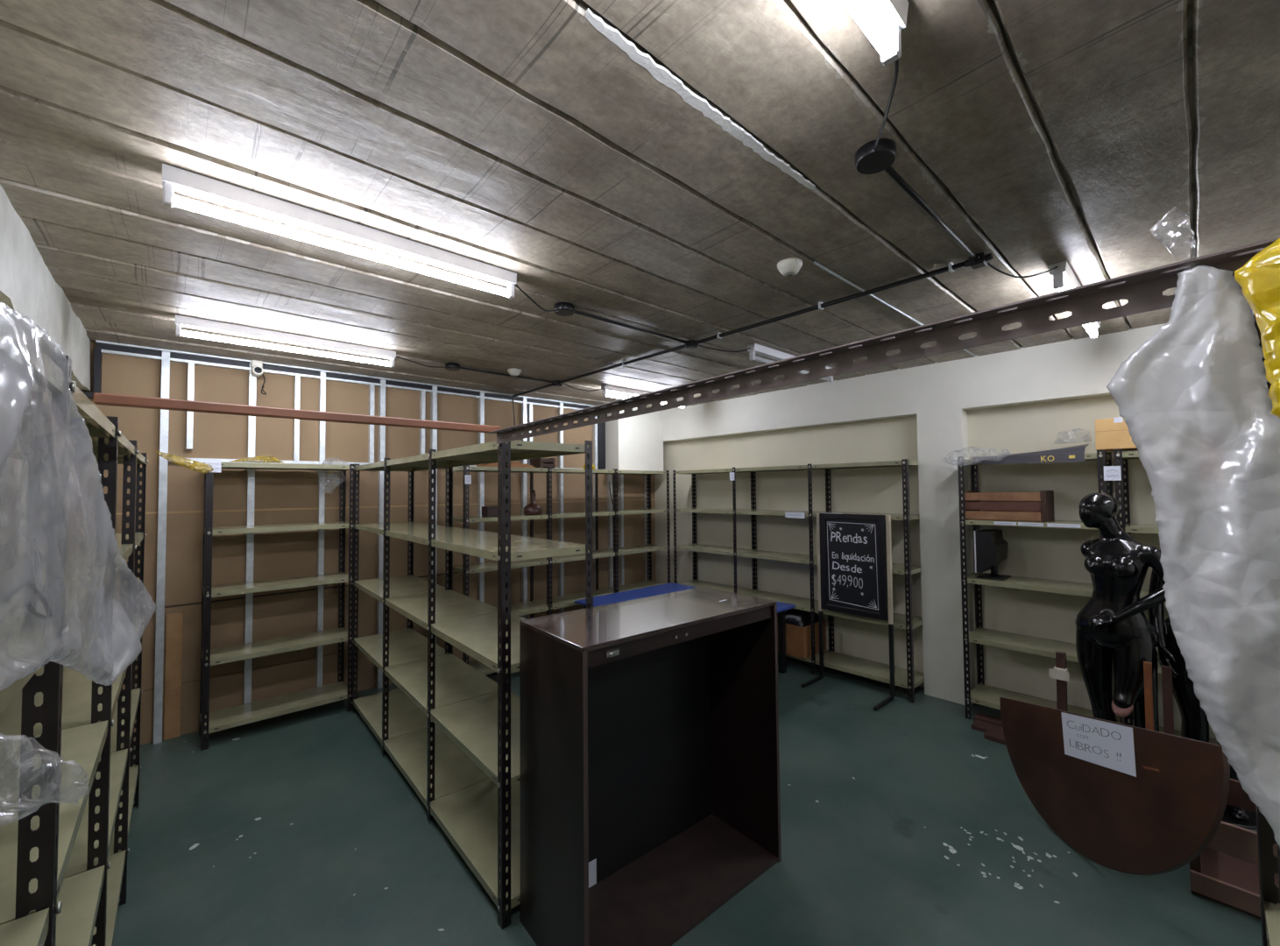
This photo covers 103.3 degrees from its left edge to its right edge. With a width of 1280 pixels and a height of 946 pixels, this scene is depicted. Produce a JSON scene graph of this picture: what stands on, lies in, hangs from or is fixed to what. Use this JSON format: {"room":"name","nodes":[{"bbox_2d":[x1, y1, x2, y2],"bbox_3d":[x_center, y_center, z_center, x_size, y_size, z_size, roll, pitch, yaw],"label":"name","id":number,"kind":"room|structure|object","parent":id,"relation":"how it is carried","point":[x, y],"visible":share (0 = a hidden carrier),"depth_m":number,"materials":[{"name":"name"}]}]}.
{"room":"storage room","nodes":[
{"label":"storage room","id":0,"kind":"room"},
{"bbox_2d":[0,455,49,544],"bbox_3d":[-1.294,0.345,0.412,0.150,2.760,7.570,1,-3,-42],"label":"wall","id":1,"kind":"structure","parent":0,"point":[13,472],"depth_m":2.45,"materials":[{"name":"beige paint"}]},
{"bbox_2d":[0,184,90,390],"bbox_3d":[-1.139,-0.826,0.500,0.161,0.375,7.420,1,-3,-42],"label":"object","id":2,"kind":"structure","parent":1,"relation":"attached to","point":[28,287],"depth_m":2.09,"materials":[{"name":"concrete"}]},
{"bbox_2d":[66,339,655,748],"bbox_3d":[-1.764,0.500,4.981,5.300,2.760,0.170,1,-3,-42],"label":"wall","id":3,"kind":"structure","parent":0,"point":[174,493],"depth_m":4.04,"materials":[{"name":"cardboard"}]},
{"bbox_2d":[250,360,266,395],"bbox_3d":[-2.883,-0.731,3.836,0.100,0.255,0.124,1,-3,-42],"label":"security camera","id":4,"kind":"object","parent":3,"relation":"attached to","point":[257,371],"visible":1,"depth_m":3.82,"materials":[{"name":"beige plastic"}]},
{"bbox_2d":[608,481,618,531],"bbox_3d":[-0.317,0.555,6.161,0.125,0.901,0.019,1,-2,-32],"label":"cable","id":5,"kind":"object","parent":3,"relation":"attached to","point":[609,482],"visible":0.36,"depth_m":6.14,"materials":[{"name":"black plastic"}]},
{"bbox_2d":[605,407,663,471],"bbox_3d":[-0.083,-0.434,6.319,0.740,0.835,0.308,1,-3,-42],"label":"column","id":6,"kind":"structure","parent":3,"relation":"attached to","point":[634,442],"depth_m":6.14,"materials":[{"name":"white paint"}]},
{"bbox_2d":[0,0,1279,408],"bbox_3d":[0.784,-0.998,2.358,5.500,0.124,7.574,1,-3,-42],"label":"ceiling","id":7,"kind":"structure","parent":0,"point":[654,166],"depth_m":1.55,"materials":[{"name":"concrete"}]},
{"bbox_2d":[174,314,445,367],"bbox_3d":[-2.037,-0.820,3.413,1.619,0.111,0.108,1,-3,-44],"label":"fluorescent light","id":8,"kind":"object","parent":7,"relation":"attached to","point":[180,321],"visible":0.98,"depth_m":3.18,"materials":[{"name":"white metal"}]},
{"bbox_2d":[162,162,558,311],"bbox_3d":[-0.898,-0.874,2.111,0.174,0.111,1.594,-2,-3,42],"label":"fluorescent light","id":9,"kind":"object","parent":7,"relation":"attached to","point":[175,179],"visible":0.96,"depth_m":1.83,"materials":[{"name":"white metal"}]},
{"bbox_2d":[507,367,521,376],"bbox_3d":[-1.047,-0.833,4.221,0.112,0.055,0.112,1,-3,-42],"label":"smoke detector","id":10,"kind":"object","parent":7,"relation":"attached to","point":[512,371],"visible":1,"depth_m":4.19,"materials":[{"name":"beige plastic"}]},
{"bbox_2d":[562,382,685,408],"bbox_3d":[-0.083,-0.782,5.108,1.551,0.111,0.117,1,-2,-40],"label":"fluorescent light","id":11,"kind":"object","parent":7,"relation":"attached to","point":[604,388],"visible":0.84,"depth_m":4.96,"materials":[{"name":"white metal"}]},
{"bbox_2d":[445,138,992,461],"bbox_3d":[-0.301,-0.516,3.385,1.151,0.760,4.256,1,-3,-42],"label":"conduit","id":12,"kind":"object","parent":7,"relation":"attached to","point":[868,160],"visible":0.89,"depth_m":2.40,"materials":[{"name":"black"}]},
{"bbox_2d":[697,343,795,363],"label":"fluorescent light","id":13,"kind":"object","parent":7,"relation":"attached to","point":[753,350],"depth_m":3.59,"materials":[{"name":"white metal"}]},
{"bbox_2d":[777,257,802,276],"bbox_3d":[0.672,-0.912,2.271,0.112,0.055,0.112,1,-3,-42],"label":"smoke detector","id":14,"kind":"object","parent":7,"relation":"attached to","point":[788,267],"visible":1,"depth_m":2.24,"materials":[{"name":"beige plastic"}]},
{"bbox_2d":[820,375,833,382],"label":"fluorescent light","id":15,"kind":"object","parent":7,"relation":"attached to","point":[829,378],"depth_m":4.24,"materials":[{"name":"white metal"}]},
{"bbox_2d":[840,0,908,149],"bbox_3d":[0.233,-0.926,0.829,0.196,0.111,1.603,-2,-3,41],"label":"fluorescent light","id":16,"kind":"object","parent":7,"relation":"attached to","point":[882,21],"visible":0.97,"depth_m":1.02,"materials":[{"name":"white metal"}]},
{"bbox_2d":[813,261,975,356],"bbox_3d":[1.675,-0.918,3.068,2.425,0.012,0.012,1,-3,-42],"label":"pipe","id":17,"kind":"object","parent":7,"relation":"attached to","point":[815,262],"visible":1,"depth_m":2.63,"materials":[{"name":"metal"}]},
{"bbox_2d":[987,261,1081,291],"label":"fluorescent light","id":18,"kind":"object","parent":7,"relation":"attached to","point":[1063,276],"depth_m":2.29,"materials":[{"name":"white metal"}]},
{"bbox_2d":[1082,321,1100,339],"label":"fluorescent light","id":19,"kind":"object","parent":7,"relation":"attached to","point":[1092,328],"depth_m":3.01,"materials":[{"name":"white metal"}]},
{"bbox_2d":[113,654,1262,945],"bbox_3d":[0.810,1.817,2.264,5.500,0.102,7.570,1,-3,-42],"label":"floor","id":20,"kind":"structure","parent":0,"point":[901,824],"depth_m":2.36,"materials":[{"name":"paint"}]},
{"bbox_2d":[0,318,148,945],"bbox_3d":[-1.696,0.795,1.333,0.427,1.930,3.600,1,-3,-42],"label":"shelving unit","id":21,"kind":"object","parent":20,"relation":"on","point":[69,780],"visible":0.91,"depth_m":1.23,"materials":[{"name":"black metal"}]},
{"bbox_2d":[0,301,141,685],"bbox_3d":[-0.627,0.071,0.580,0.052,0.387,0.639,1,-2,-34],"label":"plastic bag","id":22,"kind":"object","parent":21,"relation":"hanging from","point":[45,504],"visible":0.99,"depth_m":0.51,"materials":[{"name":"white"}]},
{"bbox_2d":[0,580,51,620],"bbox_3d":[-0.537,0.118,0.437,0.003,0.046,0.152,1,-2,-35],"label":"cable","id":23,"kind":"object","parent":22,"relation":"attached to","point":[31,584],"visible":1,"depth_m":0.46,"materials":[{"name":"grey plastic"}]},
{"bbox_2d":[163,612,183,740],"bbox_3d":[-3.264,1.417,3.542,0.085,0.860,0.018,1,-3,-42],"label":"wood strip","id":24,"kind":"object","parent":20,"relation":"on","point":[174,621],"visible":1,"depth_m":3.54,"materials":[{"name":"brown wood"}]},
{"bbox_2d":[199,461,353,750],"bbox_3d":[-2.688,0.887,3.799,0.895,1.925,0.342,1,-3,-42],"label":"shelving unit","id":25,"kind":"object","parent":20,"relation":"on","point":[222,719],"visible":0.92,"depth_m":3.71,"materials":[{"name":"beige metal"}]},
{"bbox_2d":[155,451,213,473],"bbox_3d":[-2.970,-0.067,3.308,0.289,0.145,0.044,1,-3,-42],"label":"plastic wrap","id":26,"kind":"object","parent":25,"relation":"attached to","point":[194,465],"visible":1,"depth_m":3.31,"materials":[{"name":"yellow"}]},
{"bbox_2d":[205,459,221,472],"bbox_3d":[-2.886,-0.046,3.424,0.085,0.085,0.003,1,-3,-42],"label":"paper tag","id":27,"kind":"object","parent":25,"relation":"attached to","point":[215,464],"visible":0.86,"depth_m":3.43,"materials":[{"name":"white paper"}]},
{"bbox_2d":[230,455,284,463],"bbox_3d":[-2.775,-0.101,3.675,0.330,0.051,0.083,1,-3,-42],"label":"plastic wrap","id":28,"kind":"object","parent":25,"relation":"on","point":[257,459],"visible":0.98,"depth_m":3.67,"materials":[{"name":"yellow plastic"}]},
{"bbox_2d":[351,435,593,929],"bbox_3d":[-1.230,0.852,3.119,0.447,1.925,2.601,1,-2,-41],"label":"shelving unit","id":29,"kind":"object","parent":20,"relation":"on","point":[451,731],"visible":0.9,"depth_m":2.67,"materials":[{"name":"beige metal"}]},
{"bbox_2d":[92,392,500,432],"bbox_3d":[-0.976,-0.181,1.659,1.110,0.028,0.031,1,-3,-42],"label":"metal rail","id":30,"kind":"object","parent":29,"relation":"on","point":[98,399],"visible":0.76,"depth_m":1.52,"materials":[{"name":"brown metal"}]},
{"bbox_2d":[451,465,670,675],"bbox_3d":[-0.682,0.917,5.253,2.481,1.925,0.357,1,-3,-42],"label":"shelving unit","id":31,"kind":"object","parent":20,"relation":"on","point":[531,607],"visible":0.51,"depth_m":5.08,"materials":[{"name":"beige metal"}]},
{"bbox_2d":[464,474,471,483],"bbox_3d":[-1.473,0.056,4.335,0.055,0.075,0.003,1,-3,-42],"label":"paper tag","id":32,"kind":"object","parent":31,"relation":"attached to","point":[467,477],"visible":1,"depth_m":4.33,"materials":[{"name":"white paper"}]},
{"bbox_2d":[481,506,500,516],"bbox_3d":[-1.361,0.352,4.644,0.140,0.094,0.120,1,-3,-42],"label":"box","id":33,"kind":"object","parent":31,"relation":"on","point":[486,511],"visible":0.76,"depth_m":4.59,"materials":[{"name":"black"}]},
{"bbox_2d":[476,461,535,467],"bbox_3d":[-1.274,-0.075,4.781,0.500,0.057,0.240,1,-3,-42],"label":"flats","id":34,"kind":"object","parent":31,"relation":"on","point":[516,464],"visible":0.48,"depth_m":4.73,"materials":[{"name":"orange cardboard"}]},
{"bbox_2d":[523,489,542,515],"bbox_3d":[-1.043,0.286,4.935,0.180,0.240,0.180,1,-3,-42],"label":"jug","id":35,"kind":"object","parent":31,"relation":"on","point":[533,508],"visible":1,"depth_m":4.88,"materials":[{"name":"brown ceramic"}]},
{"bbox_2d":[529,458,555,468],"bbox_3d":[-0.963,-0.095,4.997,0.170,0.105,0.200,1,-3,-42],"label":"crate","id":36,"kind":"object","parent":31,"relation":"on","point":[537,463],"visible":0.77,"depth_m":4.93,"materials":[{"name":"brown wood"}]},
{"bbox_2d":[519,586,781,945],"bbox_3d":[0.081,1.182,2.175,1.064,1.178,0.470,1,-2,-39],"label":"cabinet","id":37,"kind":"object","parent":20,"relation":"on","point":[649,750],"visible":1,"depth_m":2.23,"materials":[{"name":"brown laminate"}]},
{"bbox_2d":[574,582,795,673],"bbox_3d":[0.401,1.544,4.804,1.360,0.622,1.600,1,-3,-42],"label":"table","id":38,"kind":"object","parent":20,"relation":"on","point":[671,587],"visible":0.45,"depth_m":4.95,"materials":[{"name":"blue plastic"}]},
{"bbox_2d":[672,459,924,703],"bbox_3d":[1.401,0.893,5.096,0.367,1.925,2.592,1,-3,-42],"label":"shelving unit","id":39,"kind":"object","parent":20,"relation":"on","point":[905,678],"visible":0.7,"depth_m":4.68,"materials":[{"name":"beige metal"}]},
{"bbox_2d":[729,472,734,480],"bbox_3d":[0.968,0.036,5.327,0.003,0.085,0.060,1,-3,-42],"label":"paper tag","id":40,"kind":"object","parent":39,"relation":"attached to","point":[731,474],"visible":1,"depth_m":5.33,"materials":[{"name":"white paper"}]},
{"bbox_2d":[784,511,804,518],"bbox_3d":[1.457,0.397,4.770,0.003,0.055,0.200,1,-3,-42],"label":"paper tag","id":41,"kind":"object","parent":39,"relation":"attached to","point":[798,515],"visible":1,"depth_m":4.77,"materials":[{"name":"white paper"}]},
{"bbox_2d":[777,619,826,658],"bbox_3d":[1.541,1.569,4.899,0.400,0.285,0.330,1,-3,-42],"label":"cardboard box","id":42,"kind":"object","parent":39,"relation":"on","point":[798,639],"visible":0.63,"depth_m":4.72,"materials":[{"name":"brown cardboard"}]},
{"bbox_2d":[777,608,818,627],"bbox_3d":[1.540,1.427,4.904,0.376,0.187,0.306,1,-3,-42],"label":"bag","id":43,"kind":"object","parent":42,"relation":"in","point":[795,617],"visible":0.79,"depth_m":4.80,"materials":[{"name":"black plastic"}]},
{"bbox_2d":[801,513,895,711],"bbox_3d":[1.704,1.084,4.212,0.334,1.471,0.642,1,-3,-41],"label":"stand","id":44,"kind":"object","parent":20,"relation":"on","point":[854,565],"visible":1,"depth_m":4.28,"materials":[{"name":"beige paint"}]},
{"bbox_2d":[971,712,1005,745],"bbox_3d":[2.546,1.771,3.418,0.340,0.038,0.540,1,-3,-42],"label":"planks","id":45,"kind":"object","parent":20,"relation":"on","point":[992,726],"visible":0.42,"depth_m":3.52,"materials":[{"name":"brown wood"}]},
{"bbox_2d":[957,449,1122,723],"bbox_3d":[2.787,0.830,3.571,0.367,1.925,0.815,1,-3,-42],"label":"shelving unit","id":46,"kind":"object","parent":20,"relation":"on","point":[984,695],"visible":0.5,"depth_m":3.66,"materials":[{"name":"beige metal"}]},
{"bbox_2d":[973,528,1011,580],"bbox_3d":[2.621,0.600,3.757,0.314,0.350,0.170,1,-3,-42],"label":"monitor","id":47,"kind":"object","parent":46,"relation":"on","point":[990,547],"visible":1,"depth_m":3.69,"materials":[{"name":"black plastic"}]},
{"bbox_2d":[993,521,1016,525],"bbox_3d":[2.567,0.355,3.563,0.003,0.022,0.130,1,-3,-42],"label":"paper tag","id":48,"kind":"object","parent":46,"relation":"attached to","point":[994,522],"visible":1,"depth_m":3.56,"materials":[{"name":"white paper"}]},
{"bbox_2d":[964,490,1054,522],"bbox_3d":[2.679,0.235,3.687,0.300,0.213,0.485,1,-3,-42],"label":"wooden crate","id":49,"kind":"object","parent":46,"relation":"on","point":[1001,506],"visible":1,"depth_m":3.58,"materials":[{"name":"brown wood"}]},
{"bbox_2d":[972,444,1089,464],"bbox_3d":[2.707,-0.122,3.534,0.228,0.128,0.620,1,-3,-42],"label":"board","id":50,"kind":"object","parent":46,"relation":"on","point":[1076,454],"visible":1,"depth_m":3.41,"materials":[{"name":"black"}]},
{"bbox_2d":[1018,522,1043,526],"bbox_3d":[2.665,0.351,3.456,0.003,0.022,0.140,1,-3,-42],"label":"paper tag","id":51,"kind":"object","parent":46,"relation":"attached to","point":[1019,523],"visible":1,"depth_m":3.45,"materials":[{"name":"white paper"}]},
{"bbox_2d":[1046,523,1080,528],"bbox_3d":[2.783,0.345,3.327,0.003,0.022,0.170,1,-3,-42],"label":"paper tag","id":52,"kind":"object","parent":46,"relation":"attached to","point":[1048,524],"visible":1,"depth_m":3.33,"materials":[{"name":"white paper"}]},
{"bbox_2d":[1048,650,1068,711],"bbox_3d":[2.457,1.416,2.953,0.092,0.720,0.090,1,-3,-42],"label":"wooden post","id":53,"kind":"object","parent":20,"relation":"on","point":[1060,672],"visible":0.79,"depth_m":2.95,"materials":[{"name":"brown wood"}]},
{"bbox_2d":[999,697,1230,875],"bbox_3d":[2.085,1.391,2.404,0.141,0.736,1.157,0,-2,-1],"label":"round tabletop","id":54,"kind":"object","parent":20,"relation":"on","point":[1158,820],"visible":0.97,"depth_m":2.15,"materials":[{"name":"red wood"}]},
{"bbox_2d":[1060,712,1136,777],"bbox_3d":[2.109,1.243,2.345,0.038,0.271,0.412,0,-2,-1],"label":"paper sign","id":55,"kind":"object","parent":54,"relation":"attached to","point":[1110,746],"visible":1,"depth_m":2.32,"materials":[{"name":"white paper"}]},
{"bbox_2d":[1074,492,1166,731],"bbox_3d":[2.667,0.939,2.817,0.340,1.660,0.406,-1,-2,6],"label":"mannequin","id":56,"kind":"object","parent":20,"relation":"on","point":[1114,636],"visible":0.79,"depth_m":2.77},
{"bbox_2d":[1143,661,1153,730],"bbox_3d":[2.646,1.378,2.626,0.080,0.770,0.030,1,-3,-42],"label":"wooden post","id":57,"kind":"object","parent":20,"relation":"on","point":[1147,666],"visible":0.36,"depth_m":2.63,"materials":[{"name":"orange wood"}]},
{"bbox_2d":[1113,448,1217,744],"bbox_3d":[3.391,0.803,2.908,0.367,1.925,0.900,1,-3,-42],"label":"shelving unit","id":58,"kind":"object","parent":20,"relation":"on","point":[1125,456],"visible":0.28,"depth_m":3.13,"materials":[{"name":"black metal"}]},
{"bbox_2d":[1103,466,1121,480],"bbox_3d":[2.942,0.002,3.155,0.003,0.090,0.078,1,-3,-42],"label":"paper tag","id":59,"kind":"object","parent":58,"relation":"attached to","point":[1111,473],"visible":1,"depth_m":3.15,"materials":[{"name":"white paper"}]},
{"bbox_2d":[1094,417,1138,452],"bbox_3d":[3.116,-0.248,3.194,0.261,0.196,0.340,1,-3,-42],"label":"carton","id":60,"kind":"object","parent":58,"relation":"on","point":[1112,434],"visible":0.41,"depth_m":3.17,"materials":[{"name":"cardboard"}]},
{"bbox_2d":[1113,417,1122,423],"bbox_3d":[3.002,-0.331,3.128,0.001,0.031,0.110,1,-3,-42],"label":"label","id":61,"kind":"object","parent":60,"relation":"attached to","point":[1115,420],"depth_m":3.15,"materials":[{"name":"white paper"}]},
{"bbox_2d":[1161,664,1173,735],"bbox_3d":[2.678,1.376,2.561,0.085,0.770,0.035,1,-3,-42],"label":"wooden post","id":62,"kind":"object","parent":20,"relation":"on","point":[1166,671],"visible":0.36,"depth_m":2.57,"materials":[{"name":"brown wood"}]},
{"bbox_2d":[1148,548,1257,829],"bbox_3d":[3.038,0.931,2.682,0.501,1.660,0.340,-2,-2,28],"label":"mannequin","id":63,"kind":"object","parent":20,"relation":"on","point":[1194,723],"visible":0.21,"depth_m":2.68},
{"bbox_2d":[1189,778,1279,919],"bbox_3d":[2.681,1.571,2.048,0.500,0.345,0.620,1,-3,-42],"label":"box","id":64,"kind":"object","parent":20,"relation":"on","point":[1226,873],"visible":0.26,"depth_m":2.08,"materials":[{"name":"brown wood"}]},
{"bbox_2d":[1250,307,1279,945],"bbox_3d":[1.490,0.721,0.041,0.447,1.935,1.800,1,-3,-42],"label":"shelving unit","id":65,"kind":"object","parent":20,"relation":"on","point":[1269,864],"visible":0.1,"depth_m":0.84,"materials":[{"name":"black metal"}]},
{"bbox_2d":[487,237,1279,444],"bbox_3d":[0.067,-0.185,1.271,0.043,0.043,1.930,1,-4,-42],"label":"bar","id":66,"kind":"object","parent":65,"relation":"on","point":[1143,290],"visible":0.97,"depth_m":0.82,"materials":[{"name":"metal"}]},
{"bbox_2d":[1106,265,1279,848],"bbox_3d":[0.669,0.048,0.580,0.098,0.744,0.182,0,-2,-24],"label":"plastic bag","id":67,"kind":"object","parent":66,"relation":"hanging from","point":[1195,406],"visible":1,"depth_m":0.56,"materials":[{"name":"white plastic"}]},
{"bbox_2d":[1234,237,1279,418],"bbox_3d":[0.651,-0.126,0.501,0.058,0.222,0.068,0,-2,-7],"label":"bag","id":68,"kind":"object","parent":67,"relation":"attached to","point":[1259,279],"visible":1,"depth_m":0.51,"materials":[{"name":"yellow plastic"}]},
{"bbox_2d":[654,323,1216,739],"bbox_3d":[2.703,0.429,4.042,0.350,2.760,7.570,1,-3,-42],"label":"wall","id":69,"kind":"structure","parent":0,"point":[1050,396],"depth_m":4.13,"materials":[{"name":"white paint"}]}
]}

